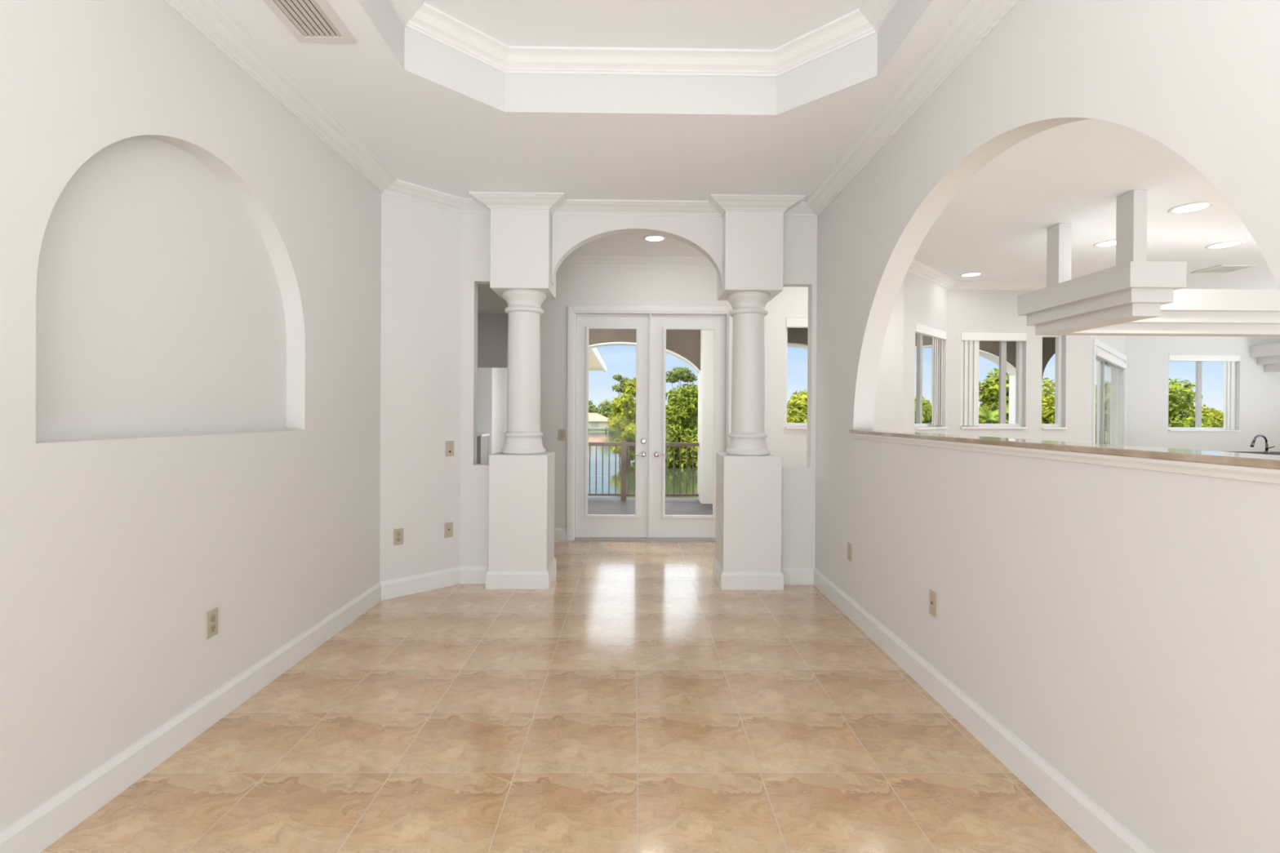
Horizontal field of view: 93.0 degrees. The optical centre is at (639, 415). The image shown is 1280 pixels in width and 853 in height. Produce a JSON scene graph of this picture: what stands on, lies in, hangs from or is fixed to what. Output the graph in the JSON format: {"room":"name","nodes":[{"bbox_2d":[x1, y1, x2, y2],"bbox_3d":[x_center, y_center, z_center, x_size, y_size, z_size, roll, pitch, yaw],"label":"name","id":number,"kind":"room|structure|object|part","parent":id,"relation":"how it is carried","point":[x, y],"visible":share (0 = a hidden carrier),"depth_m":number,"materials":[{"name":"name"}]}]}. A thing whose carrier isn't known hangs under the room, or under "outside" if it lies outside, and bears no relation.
{"room":"empty dining room","nodes":[
{"label":"empty dining room","id":0,"kind":"room"},
{"bbox_2d":[0,0,381,831],"bbox_3d":[-1.910,-0.169,0.950,0.200,2.980,6.745,0,0,-1],"label":"wall","id":1,"kind":"structure","parent":0,"point":[190,274],"depth_m":2.33,"materials":[{"name":"white paint"}]},
{"bbox_2d":[205,607,217,639],"bbox_3d":[-1.831,0.888,2.599,0.009,0.117,0.072,0,0,-1],"label":"power outlet","id":2,"kind":"object","parent":1,"relation":"attached to","point":[211,616],"visible":1,"depth_m":2.59,"materials":[{"name":"beige plastic"}]},
{"bbox_2d":[209,613,216,622],"bbox_3d":[-1.828,0.866,2.599,0.003,0.036,0.036,0,0,-1],"label":"receptacle","id":3,"kind":"object","parent":2,"relation":"attached to","point":[212,616],"depth_m":2.60,"materials":[{"name":"grey plastic"}]},
{"bbox_2d":[209,623,216,632],"bbox_3d":[-1.828,0.909,2.599,0.003,0.036,0.036,0,0,-1],"label":"receptacle","id":4,"kind":"object","parent":2,"relation":"attached to","point":[212,626],"depth_m":2.60,"materials":[{"name":"grey plastic"}]},
{"bbox_2d":[163,0,490,214],"bbox_3d":[-1.454,-1.618,1.175,0.699,0.078,7.190,0,0,-1],"label":"trim","id":5,"kind":"structure","parent":1,"relation":"attached to","point":[210,18],"depth_m":3.09,"materials":[{"name":"white paint"}]},
{"bbox_2d":[379,192,462,581],"bbox_3d":[-1.711,-0.176,4.550,0.120,2.980,0.742,0,0,44],"label":"wall","id":6,"kind":"structure","parent":0,"point":[421,244],"depth_m":4.53,"materials":[{"name":"white paint"}]},
{"bbox_2d":[0,565,488,852],"bbox_3d":[-1.472,1.256,1.181,0.699,0.134,7.190,0,0,-1],"label":"baseboard","id":7,"kind":"structure","parent":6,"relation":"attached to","point":[37,829],"depth_m":2.42,"materials":[{"name":"white paint"}]},
{"bbox_2d":[393,528,403,545],"bbox_3d":[-1.757,0.879,4.420,0.009,0.117,0.072,0,0,44],"label":"power outlet","id":8,"kind":"object","parent":6,"relation":"attached to","point":[397,533],"visible":1,"depth_m":4.42,"materials":[{"name":"beige plastic"}]},
{"bbox_2d":[444,521,453,537],"bbox_3d":[-1.480,0.883,4.701,0.012,0.117,0.072,0,0,44],"label":"cable plate","id":9,"kind":"object","parent":6,"relation":"attached to","point":[448,526],"visible":1,"depth_m":4.70,"materials":[{"name":"beige plastic"}]},
{"bbox_2d":[445,440,453,456],"bbox_3d":[-1.474,0.253,4.705,0.009,0.117,0.072,0,0,44],"label":"plate","id":10,"kind":"object","parent":6,"relation":"attached to","point":[449,444],"visible":1,"depth_m":4.70,"materials":[{"name":"beige plastic"}]},
{"bbox_2d":[476,368,504,463],"bbox_3d":[-3.583,-0.205,12.210,1.510,2.980,1.300,0,0,-1],"label":"wall","id":11,"kind":"structure","parent":0,"point":[491,381],"depth_m":11.57,"materials":[{"name":"white paint"}]},
{"bbox_2d":[477,313,508,368],"bbox_3d":[-2.413,-0.193,10.033,2.000,2.980,0.120,0,0,-1],"label":"wall","id":12,"kind":"structure","parent":0,"point":[492,328],"depth_m":9.97,"materials":[{"name":"white paint"}]},
{"bbox_2d":[503,368,506,444],"bbox_3d":[-2.139,-0.198,12.726,1.390,2.980,0.100,0,0,-1],"label":"wall","id":13,"kind":"structure","parent":0,"point":[505,369],"depth_m":12.67,"materials":[{"name":"white paint"}]},
{"bbox_2d":[40,540,1097,852],"bbox_3d":[3.431,1.404,5.343,15.400,0.120,15.400,0,0,-1],"label":"floor","id":14,"kind":"structure","parent":0,"point":[634,702],"depth_m":2.46,"materials":[{"name":"tile"}]},
{"bbox_2d":[476,433,489,463],"bbox_3d":[-3.214,0.812,11.271,0.700,0.955,0.570,0,0,-1],"label":"base cabinet","id":15,"kind":"object","parent":14,"relation":"on","point":[482,438],"visible":0.29,"depth_m":11.16,"materials":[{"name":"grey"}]},
{"bbox_2d":[468,191,565,589],"bbox_3d":[-0.929,-0.171,4.798,0.703,2.979,0.584,0,0,-1],"label":"column","id":16,"kind":"structure","parent":14,"relation":"on","point":[522,476],"depth_m":4.64,"materials":[{"name":"white paint"}]},
{"bbox_3d":[-0.918,-1.619,4.639,0.703,0.082,0.273,0,0,-1],"label":"cornice","id":17,"kind":"part","parent":16,"relation":"part of","materials":[{"name":"white paint"}]},
{"bbox_3d":[-0.938,1.251,4.858,0.479,0.134,0.472,0,0,-1],"label":"pedestal baseboard","id":18,"kind":"part","parent":16,"relation":"part of","materials":[{"name":"white paint"}]},
{"bbox_2d":[708,194,804,590],"bbox_3d":[0.868,-0.160,4.819,0.703,2.979,0.584,0,0,-1],"label":"column","id":19,"kind":"structure","parent":14,"relation":"on","point":[748,477],"depth_m":4.66,"materials":[{"name":"white paint"}]},
{"bbox_3d":[0.858,1.262,4.878,0.479,0.134,0.472,0,0,-1],"label":"pedestal baseboard","id":20,"kind":"part","parent":19,"relation":"part of","materials":[{"name":"white paint"}]},
{"bbox_3d":[0.878,-1.608,4.660,0.703,0.082,0.273,0,0,-1],"label":"cornice","id":21,"kind":"part","parent":19,"relation":"part of","materials":[{"name":"white paint"}]},
{"bbox_2d":[1226,451,1279,455],"bbox_3d":[7.945,0.907,7.023,2.740,0.922,1.060,0,0,-1],"label":"kitchen island","id":22,"kind":"object","parent":14,"relation":"on","point":[1252,452],"visible":0.05,"depth_m":7.33,"materials":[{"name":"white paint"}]},
{"bbox_2d":[1249,434,1275,453],"bbox_3d":[7.285,0.328,7.113,0.224,0.225,0.103,0,0,-1],"label":"kitchen faucet","id":23,"kind":"object","parent":22,"relation":"on","point":[1266,451],"visible":1,"depth_m":7.12,"materials":[{"name":"silver metal"}]},
{"bbox_3d":[7.285,0.315,7.134,0.190,0.198,0.026,0,0,-1],"label":"gooseneck spout","id":24,"kind":"part","parent":23,"relation":"part of","materials":[{"name":"silver metal"}]},
{"bbox_2d":[459,213,817,567],"bbox_3d":[-0.058,-0.167,4.844,2.903,2.980,0.110,0,0,-1],"label":"wall","id":25,"kind":"structure","parent":0,"point":[569,233],"depth_m":4.79,"materials":[{"name":"white paint"}]},
{"bbox_2d":[553,199,720,216],"bbox_3d":[-0.019,-1.617,4.721,1.348,0.078,0.130,0,0,-1],"label":"trim","id":26,"kind":"structure","parent":25,"relation":"attached to","point":[571,206],"depth_m":4.72,"materials":[{"name":"white paint"}]},
{"bbox_2d":[587,430,697,497],"bbox_3d":[28.433,3.849,135.592,380.000,0.300,249.500,0,0,-1],"label":"lake","id":27,"kind":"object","parent":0,"point":[594,436],"depth_m":39.60,"materials":[{"name":"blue liquid"}]},
{"bbox_2d":[588,426,609,431],"bbox_3d":[-15.157,3.031,134.844,16.800,1.200,4.000,0,0,-1],"label":"dock","id":28,"kind":"object","parent":27,"relation":"on","point":[605,428],"visible":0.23,"depth_m":133.81,"materials":[{"name":"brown wood"}]},
{"bbox_2d":[978,417,986,423],"bbox_3d":[13.560,1.973,24.223,1.961,4.194,1.718,0,0,-43],"label":"tree","id":29,"kind":"object","parent":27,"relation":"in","point":[980,420],"visible":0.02,"depth_m":23.80,"materials":[{"name":"green plant"}]},
{"bbox_2d":[587,497,712,515],"bbox_3d":[3.275,1.484,8.411,9.140,0.205,3.460,0,0,-1],"label":"floor","id":30,"kind":"structure","parent":0,"point":[596,505],"depth_m":9.10,"materials":[{"name":"tile"}]},
{"bbox_2d":[587,440,698,500],"bbox_3d":[-0.175,0.878,9.801,2.245,0.954,0.090,0,0,-1],"label":"balcony railing","id":31,"kind":"object","parent":30,"relation":"on","point":[624,444],"visible":0.69,"depth_m":9.78,"materials":[{"name":"brown metal"}]},
{"bbox_3d":[-0.262,0.878,9.800,0.090,0.954,0.090,0,0,-1],"label":"post","id":32,"kind":"part","parent":31,"relation":"part of","materials":[{"name":"brown metal"}]},
{"bbox_3d":[-0.177,1.274,9.802,2.245,0.035,0.040,0,0,-1],"label":"rail","id":33,"kind":"part","parent":31,"relation":"part of","materials":[{"name":"brown metal"}]},
{"bbox_3d":[-0.172,0.456,9.800,2.245,0.060,0.070,0,0,-1],"label":"rail","id":34,"kind":"part","parent":31,"relation":"part of","materials":[{"name":"brown metal"}]},
{"bbox_2d":[697,329,713,503],"bbox_3d":[1.174,0.015,9.734,0.430,3.110,0.600,0,0,-1],"label":"wall pier","id":35,"kind":"object","parent":30,"relation":"on","point":[705,378],"visible":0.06,"depth_m":9.43,"materials":[{"name":"white paint"}]},
{"bbox_2d":[540,266,903,527],"bbox_3d":[0.723,-0.166,6.538,4.153,2.980,0.200,0,0,-1],"label":"wall","id":36,"kind":"structure","parent":0,"point":[575,286],"depth_m":6.43,"materials":[{"name":"white paint"}]},
{"bbox_2d":[554,527,565,540],"bbox_3d":[2.241,1.266,6.745,7.195,0.134,0.802,0,0,-12],"label":"baseboard","id":37,"kind":"structure","parent":36,"relation":"attached to","point":[559,532],"depth_m":6.41,"materials":[{"name":"white paint"}]},
{"bbox_2d":[558,429,564,439],"bbox_3d":[-0.826,0.197,6.417,0.072,0.117,0.010,0,0,-1],"label":"light switch","id":38,"kind":"object","parent":36,"relation":"attached to","point":[561,432],"visible":1,"depth_m":6.42,"materials":[{"name":"beige plastic"}]},
{"bbox_2d":[565,305,733,541],"bbox_3d":[0.112,0.079,6.500,1.773,2.483,0.204,0,0,-1],"label":"door","id":39,"kind":"structure","parent":36,"relation":"in","point":[650,522],"depth_m":6.46,"materials":[{"name":"white paint"}]},
{"bbox_3d":[0.000,0.408,6.429,0.137,0.062,0.064,0,0,-1],"label":"lever handle","id":40,"kind":"part","parent":39,"relation":"part of","materials":[{"name":"silver metal"}]},
{"bbox_3d":[0.217,0.410,6.432,0.137,0.062,0.064,0,0,-1],"label":"lever handle","id":41,"kind":"part","parent":39,"relation":"part of","materials":[{"name":"silver metal"}]},
{"bbox_2d":[785,328,807,429],"bbox_3d":[1.962,-0.452,6.522,0.833,1.182,0.200,0,0,-1],"label":"window","id":42,"kind":"structure","parent":36,"relation":"in","point":[788,425],"depth_m":6.54,"materials":[{"name":"white plastic"}]},
{"bbox_3d":[1.959,0.129,6.483,0.833,0.021,0.120,0,0,-1],"label":"sill","id":43,"kind":"part","parent":42,"relation":"part of","materials":[{"name":"white paint"}]},
{"bbox_2d":[786,317,808,328],"bbox_3d":[1.966,-0.992,6.484,0.829,0.098,0.074,0,0,-1],"label":"window valance","id":44,"kind":"object","parent":36,"relation":"attached to","point":[791,322],"visible":0.24,"depth_m":6.44,"materials":[{"name":"white fabric"}]},
{"bbox_2d":[559,255,1046,290],"bbox_3d":[4.949,-1.590,7.966,12.941,0.085,1.577,0,0,-21],"label":"trim","id":45,"kind":"structure","parent":36,"relation":"attached to","point":[916,268],"depth_m":6.42,"materials":[{"name":"white paint"}]},
{"bbox_2d":[217,0,1278,313],"bbox_3d":[3.451,-1.833,5.335,15.400,0.395,15.400,0,0,-1],"label":"ceiling","id":46,"kind":"structure","parent":0,"point":[426,133],"depth_m":3.74,"materials":[{"name":"white paint"}]},
{"bbox_2d":[262,0,356,43],"bbox_3d":[-1.373,-1.653,2.342,0.248,0.012,0.682,0,0,-1],"label":"ceiling vent","id":47,"kind":"object","parent":46,"relation":"in","point":[310,21],"visible":1,"depth_m":2.54,"materials":[{"name":"white metal"}]},
{"bbox_2d":[388,0,898,77],"bbox_3d":[0.033,-1.897,0.906,2.276,0.090,4.821,0,0,-1],"label":"trim","id":48,"kind":"structure","parent":46,"relation":"attached to","point":[418,16],"depth_m":3.22,"materials":[{"name":"white paint"}]},
{"bbox_2d":[357,0,932,115],"bbox_3d":[0.033,-1.794,0.907,2.279,0.296,4.824,0,0,-1],"label":"tray ceiling side","id":49,"kind":"structure","parent":46,"relation":"attached to","point":[422,56],"depth_m":3.28,"materials":[{"name":"white paint"}]},
{"bbox_2d":[643,235,666,242],"bbox_3d":[0.137,-1.653,5.661,0.210,0.008,0.210,0,0,-1],"label":"recessed light","id":50,"kind":"object","parent":46,"relation":"in","point":[654,238],"visible":1,"depth_m":5.66,"materials":[{"name":"white paint"}]},
{"bbox_2d":[959,271,982,277],"bbox_3d":[3.830,-1.633,7.020,0.240,0.008,0.240,0,0,-1],"label":"recessed light","id":51,"kind":"object","parent":46,"relation":"in","point":[972,273],"visible":1,"depth_m":7.02,"materials":[{"name":"white paint"}]},
{"bbox_2d":[1093,239,1115,247],"bbox_3d":[4.435,-1.626,5.727,0.250,0.008,0.250,0,0,-1],"label":"recessed light","id":52,"kind":"object","parent":46,"relation":"in","point":[1110,242],"visible":0.64,"depth_m":5.75,"materials":[{"name":"white paint"}]},
{"bbox_2d":[1017,189,1279,337],"bbox_3d":[6.440,-1.169,5.051,5.820,0.894,1.280,0,0,-1],"label":"soffit","id":53,"kind":"structure","parent":46,"relation":"hanging from","point":[1136,296],"depth_m":5.15,"materials":[{"name":"white paint"}]},
{"bbox_3d":[3.605,-1.375,5.223,0.108,0.517,0.150,0,0,-1],"label":"post","id":54,"kind":"part","parent":53,"relation":"part of","materials":[{"name":"white paint"}]},
{"bbox_3d":[3.609,-1.373,4.459,0.098,0.517,0.158,0,0,-1],"label":"post","id":55,"kind":"part","parent":53,"relation":"part of","materials":[{"name":"white paint"}]},
{"bbox_2d":[1168,201,1214,213],"bbox_3d":[4.306,-1.625,4.745,0.270,0.008,0.270,0,0,-1],"label":"recessed light","id":56,"kind":"object","parent":46,"relation":"in","point":[1194,206],"visible":1,"depth_m":4.74,"materials":[{"name":"white paint"}]},
{"bbox_2d":[1191,264,1256,274],"bbox_3d":[6.424,-1.614,6.690,0.380,0.012,0.360,0,0,-1],"label":"ceiling vent","id":57,"kind":"object","parent":46,"relation":"in","point":[1223,268],"visible":1,"depth_m":6.68,"materials":[{"name":"white metal"}]},
{"bbox_2d":[1204,240,1244,248],"bbox_3d":[5.545,-1.619,5.760,0.270,0.008,0.270,0,0,-1],"label":"recessed light","id":58,"kind":"object","parent":46,"relation":"in","point":[1232,243],"visible":1,"depth_m":5.76,"materials":[{"name":"white paint"}]},
{"bbox_2d":[588,328,1055,377],"bbox_3d":[3.159,-1.011,9.859,8.910,1.035,0.310,0,0,-1],"label":"wall","id":59,"kind":"structure","parent":0,"point":[685,343],"depth_m":9.68,"materials":[{"name":"beige paint"}]},
{"bbox_2d":[588,342,700,373],"bbox_3d":[-0.166,-0.955,9.851,2.260,0.507,0.270,0,0,-1],"label":"trim","id":60,"kind":"structure","parent":59,"relation":"attached to","point":[606,344],"depth_m":9.74,"materials":[{"name":"white paint"}]},
{"bbox_2d":[787,342,807,349],"bbox_3d":[2.344,-1.025,9.880,1.900,0.337,0.270,0,0,-1],"label":"trim","id":61,"kind":"structure","parent":59,"relation":"attached to","point":[789,344],"depth_m":9.77,"materials":[{"name":"white paint"}]},
{"bbox_2d":[915,344,1016,376],"bbox_3d":[4.873,-0.924,9.909,2.520,0.507,0.270,0,0,-1],"label":"trim","id":62,"kind":"structure","parent":59,"relation":"attached to","point":[1011,370],"depth_m":9.87,"materials":[{"name":"white paint"}]},
{"bbox_2d":[902,271,948,434],"bbox_3d":[3.233,-0.151,7.019,0.160,2.980,1.400,0,0,44],"label":"wall","id":63,"kind":"structure","parent":0,"point":[925,301],"depth_m":6.78,"materials":[{"name":"white paint"}]},
{"bbox_2d":[914,333,947,429],"bbox_3d":[3.348,-0.442,7.096,0.166,1.187,1.000,0,0,44],"label":"window","id":64,"kind":"structure","parent":63,"relation":"in","point":[919,337],"depth_m":7.06,"materials":[{"name":"white plastic"}]},
{"bbox_3d":[3.312,-0.453,7.131,0.064,1.165,1.000,0,0,44],"label":"frame","id":65,"kind":"part","parent":64,"relation":"part of","materials":[{"name":"white plastic"}]},
{"bbox_2d":[915,322,946,425],"bbox_3d":[3.367,-0.459,7.078,0.062,1.148,0.997,0,0,44],"label":"vertical blind","id":66,"kind":"object","parent":64,"relation":"attached to","point":[921,329],"visible":0.85,"depth_m":7.23,"materials":[{"name":"white plastic"}]},
{"bbox_3d":[3.367,0.141,7.074,0.102,0.021,1.000,0,0,44],"label":"sill","id":67,"kind":"part","parent":64,"relation":"part of","materials":[{"name":"white paint"}]},
{"bbox_2d":[1008,375,1015,423],"bbox_3d":[6.218,0.046,9.862,0.180,3.110,0.460,0,0,-1],"label":"wall pier","id":68,"kind":"object","parent":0,"point":[1012,378],"visible":0.03,"depth_m":9.99,"materials":[{"name":"white paint"}]},
{"bbox_2d":[938,289,1090,443],"bbox_3d":[4.612,-0.144,7.553,1.867,2.980,0.160,0,0,-1],"label":"wall","id":69,"kind":"structure","parent":0,"point":[968,310],"depth_m":7.47,"materials":[{"name":"white paint"}]},
{"bbox_2d":[960,341,1026,428],"bbox_3d":[4.348,-0.437,7.522,0.808,1.187,0.166,0,0,-1],"label":"window","id":70,"kind":"structure","parent":69,"relation":"in","point":[1002,424],"depth_m":7.55,"materials":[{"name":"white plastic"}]},
{"bbox_2d":[960,332,1026,425],"bbox_3d":[4.347,-0.454,7.496,0.807,1.148,0.062,0,0,-1],"label":"vertical blind","id":71,"kind":"object","parent":70,"relation":"attached to","point":[970,341],"visible":1,"depth_m":7.49,"materials":[{"name":"white paint"}]},
{"bbox_3d":[4.345,0.146,7.491,0.808,0.021,0.102,0,0,-1],"label":"sill","id":72,"kind":"part","parent":70,"relation":"part of","materials":[{"name":"white paint"}]},
{"bbox_2d":[1041,335,1066,429],"bbox_3d":[5.099,-0.432,7.530,0.296,1.187,0.166,0,0,-1],"label":"window","id":73,"kind":"structure","parent":69,"relation":"in","point":[1058,371],"depth_m":7.55,"materials":[{"name":"white plastic"}]},
{"bbox_3d":[5.096,0.151,7.500,0.296,0.021,0.102,0,0,-1],"label":"sill","id":74,"kind":"part","parent":73,"relation":"part of","materials":[{"name":"white paint"}]},
{"bbox_2d":[814,0,1279,852],"bbox_3d":[1.502,-0.149,1.267,0.135,2.980,7.300,0,0,-1],"label":"wall","id":75,"kind":"structure","parent":0,"point":[1122,624],"depth_m":1.93,"materials":[{"name":"white paint"}]},
{"bbox_2d":[847,542,852,561],"bbox_3d":[1.393,0.903,4.036,0.008,0.117,0.072,0,0,-1],"label":"blank plate","id":76,"kind":"object","parent":75,"relation":"attached to","point":[849,545],"visible":1,"depth_m":4.03,"materials":[{"name":"beige plastic"}]},
{"bbox_2d":[783,0,1020,217],"bbox_3d":[1.292,-1.601,1.206,0.304,0.078,7.190,0,0,-1],"label":"trim","id":77,"kind":"structure","parent":75,"relation":"attached to","point":[977,19],"depth_m":2.99,"materials":[{"name":"white paint"}]},
{"bbox_2d":[928,589,937,617],"bbox_3d":[1.403,0.900,2.910,0.012,0.117,0.072,0,0,-1],"label":"cable plate","id":78,"kind":"object","parent":75,"relation":"attached to","point":[932,595],"visible":1,"depth_m":2.90,"materials":[{"name":"beige plastic"}]},
{"bbox_2d":[781,567,1155,852],"bbox_3d":[1.274,1.273,1.213,0.304,0.134,7.190,0,0,-1],"label":"baseboard","id":79,"kind":"structure","parent":75,"relation":"attached to","point":[1097,828],"depth_m":2.38,"materials":[{"name":"white paint"}]},
{"bbox_2d":[849,430,1279,484],"bbox_3d":[1.489,0.123,2.642,0.200,0.056,2.694,0,0,-1],"label":"stone ledge","id":80,"kind":"object","parent":75,"relation":"attached to","point":[1249,467],"visible":1,"depth_m":1.81,"materials":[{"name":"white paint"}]},
{"bbox_2d":[1089,335,1126,444],"bbox_3d":[6.705,-0.134,8.783,0.160,2.980,3.479,0,0,44],"label":"wall","id":81,"kind":"structure","parent":0,"point":[1118,343],"depth_m":8.38,"materials":[{"name":"white paint"}]},
{"bbox_2d":[1092,337,1126,445],"bbox_3d":[6.742,0.192,8.795,0.160,2.330,3.170,0,0,44],"label":"door","id":82,"kind":"structure","parent":81,"relation":"in","point":[1119,418],"depth_m":8.48,"materials":[{"name":"white plastic"}]},
{"bbox_2d":[1095,349,1126,444],"bbox_3d":[6.787,0.233,8.751,0.054,2.147,2.920,0,0,44],"label":"vertical blind","id":83,"kind":"object","parent":81,"relation":"attached to","point":[1118,366],"visible":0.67,"depth_m":9.04,"materials":[{"name":"white paint"}]},
{"bbox_2d":[1110,335,1279,451],"bbox_3d":[9.472,-0.119,10.068,3.230,2.980,0.160,0,0,-1],"label":"wall","id":84,"kind":"structure","parent":0,"point":[1257,393],"depth_m":9.98,"materials":[{"name":"white paint"}]},
{"bbox_2d":[1168,361,1241,431],"bbox_3d":[9.281,-0.377,10.039,1.185,1.257,0.166,0,0,-1],"label":"window","id":85,"kind":"structure","parent":84,"relation":"in","point":[1197,427],"depth_m":10.07,"materials":[{"name":"white plastic"}]},
{"bbox_2d":[1168,355,1239,429],"bbox_3d":[9.282,-0.395,10.012,1.181,1.218,0.062,0,0,-1],"label":"vertical blind","id":86,"kind":"object","parent":85,"relation":"attached to","point":[1228,361],"visible":1,"depth_m":10.01,"materials":[{"name":"white paint"}]},
{"bbox_3d":[9.278,0.241,10.008,1.185,0.021,0.102,0,0,-1],"label":"sill","id":87,"kind":"part","parent":85,"relation":"part of","materials":[{"name":"white paint"}]},
{"bbox_2d":[1249,342,1279,372],"bbox_3d":[10.570,-0.932,9.733,1.048,0.420,0.528,0,0,-1],"label":"soffit","id":88,"kind":"structure","parent":84,"relation":"attached to","point":[1268,355],"depth_m":9.81,"materials":[{"name":"white paint"}]},
{"bbox_3d":[28.414,3.745,137.342,380.000,0.700,246.000,0,0,-1],"label":"ground","id":89,"kind":"structure","parent":0,"visible":0},
{"bbox_2d":[588,400,599,413],"bbox_3d":[-17.585,-1.000,198.164,13.651,8.978,9.498,0,0,-1],"label":"tree","id":90,"kind":"object","parent":89,"relation":"on","point":[591,406],"visible":0.13,"depth_m":196.90,"materials":[{"name":"green plant"}]},
{"bbox_2d":[588,413,612,428],"bbox_3d":[-19.907,1.099,157.787,25.800,3.900,14.000,0,0,-1],"label":"house","id":91,"kind":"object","parent":89,"relation":"on","point":[596,420],"visible":0.24,"depth_m":151.93,"materials":[{"name":"beige paint"}]},
{"bbox_2d":[594,399,614,426],"bbox_3d":[-7.238,-0.761,182.816,14.228,8.827,12.627,0,0,-1],"label":"tree","id":92,"kind":"object","parent":89,"relation":"on","point":[605,411],"visible":0.24,"depth_m":179.93,"materials":[{"name":"green plant"}]},
{"bbox_2d":[606,376,635,464],"bbox_3d":[-0.774,0.534,46.953,3.180,7.178,3.281,0,0,41],"label":"tree","id":93,"kind":"object","parent":89,"relation":"on","point":[624,407],"visible":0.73,"depth_m":46.45,"materials":[{"name":"green plant"}]},
{"bbox_2d":[612,373,631,439],"bbox_3d":[-2.041,-0.645,74.913,2.913,9.192,2.310,0,0,-1],"label":"pine tree","id":94,"kind":"object","parent":89,"relation":"on","point":[619,388],"visible":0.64,"depth_m":74.65,"materials":[{"name":"green plant"}]},
{"bbox_3d":[-2.021,-3.854,74.906,2.913,2.775,2.310,0,0,-1],"label":"crown","id":95,"kind":"part","parent":94,"relation":"part of","materials":[{"name":"green plant"}]},
{"bbox_2d":[665,382,697,467],"bbox_3d":[2.952,0.825,45.632,5.641,6.752,4.621,0,0,-1],"label":"tree","id":96,"kind":"object","parent":89,"relation":"on","point":[682,403],"visible":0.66,"depth_m":44.66,"materials":[{"name":"green plant"}]},
{"bbox_2d":[666,366,697,391],"bbox_3d":[4.633,-0.871,70.051,4.082,9.753,3.504,0,0,-1],"label":"pine tree","id":97,"kind":"object","parent":89,"relation":"on","point":[678,372],"visible":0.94,"depth_m":69.49,"materials":[{"name":"green plant"}]},
{"bbox_2d":[786,390,807,422],"bbox_3d":[11.388,1.131,39.860,4.794,5.776,3.717,0,0,33],"label":"tree","id":98,"kind":"object","parent":89,"relation":"on","point":[797,412],"visible":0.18,"depth_m":39.47,"materials":[{"name":"green plant"}]},
{"bbox_2d":[915,396,931,423],"bbox_3d":[10.918,1.606,23.500,1.937,4.896,1.859,0,0,31],"label":"tree","id":99,"kind":"object","parent":89,"relation":"on","point":[926,406],"visible":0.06,"depth_m":23.09,"materials":[{"name":"green plant"}]},
{"bbox_2d":[978,406,1008,423],"bbox_3d":[12.235,1.814,21.210,1.990,4.302,2.095,0,0,35],"label":"bush","id":100,"kind":"object","parent":89,"relation":"on","point":[985,415],"visible":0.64,"depth_m":21.04,"materials":[{"name":"green plant"}]},
{"bbox_2d":[978,368,1042,423],"bbox_3d":[15.589,0.991,25.161,2.794,6.177,3.074,0,0,-43],"label":"tree","id":101,"kind":"object","parent":89,"relation":"on","point":[988,394],"visible":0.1,"depth_m":24.98,"materials":[{"name":"green plant"}]},
{"bbox_2d":[1041,377,1054,423],"bbox_3d":[22.210,0.941,33.488,5.349,6.316,4.351,0,0,-17],"label":"tree","id":102,"kind":"object","parent":89,"relation":"on","point":[1047,402],"visible":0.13,"depth_m":32.76,"materials":[{"name":"green plant"}]},
{"bbox_2d":[1095,381,1111,444],"bbox_3d":[20.414,1.272,26.883,4.175,5.664,3.036,0,0,-1],"label":"tree","id":103,"kind":"object","parent":89,"relation":"on","point":[1107,408],"visible":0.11,"depth_m":26.32,"materials":[{"name":"green plant"}]},
{"bbox_2d":[1168,378,1211,427],"bbox_3d":[24.847,1.150,29.517,4.584,5.944,4.090,0,0,21],"label":"tree","id":104,"kind":"object","parent":89,"relation":"on","point":[1175,406],"visible":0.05,"depth_m":28.12,"materials":[{"name":"green plant"}]},
{"bbox_2d":[1186,404,1223,427],"bbox_3d":[37.539,1.624,40.427,4.440,5.106,3.469,0,0,-1],"label":"tree","id":105,"kind":"object","parent":89,"relation":"on","point":[1216,418],"visible":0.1,"depth_m":39.73,"materials":[{"name":"green plant"}]},
{"bbox_3d":[-2.892,-2.067,14.863,3.730,1.100,9.400,0,0,-1],"label":"roof wing","id":106,"kind":"structure","parent":0,"visible":0},
{"bbox_2d":[588,348,603,370],"bbox_3d":[-2.925,-1.490,14.864,3.670,0.055,9.400,0,0,-1],"label":"roof eave","id":107,"kind":"object","parent":106,"relation":"attached to","point":[593,365],"depth_m":16.91,"materials":[{"name":"beige paint"}]},
{"bbox_2d":[589,347,606,372],"bbox_3d":[-1.061,-1.506,14.895,0.060,0.200,9.420,0,0,-1],"label":"trim","id":108,"kind":"structure","parent":106,"relation":"attached to","point":[594,351],"depth_m":15.36,"materials":[{"name":"white"}]}
]}

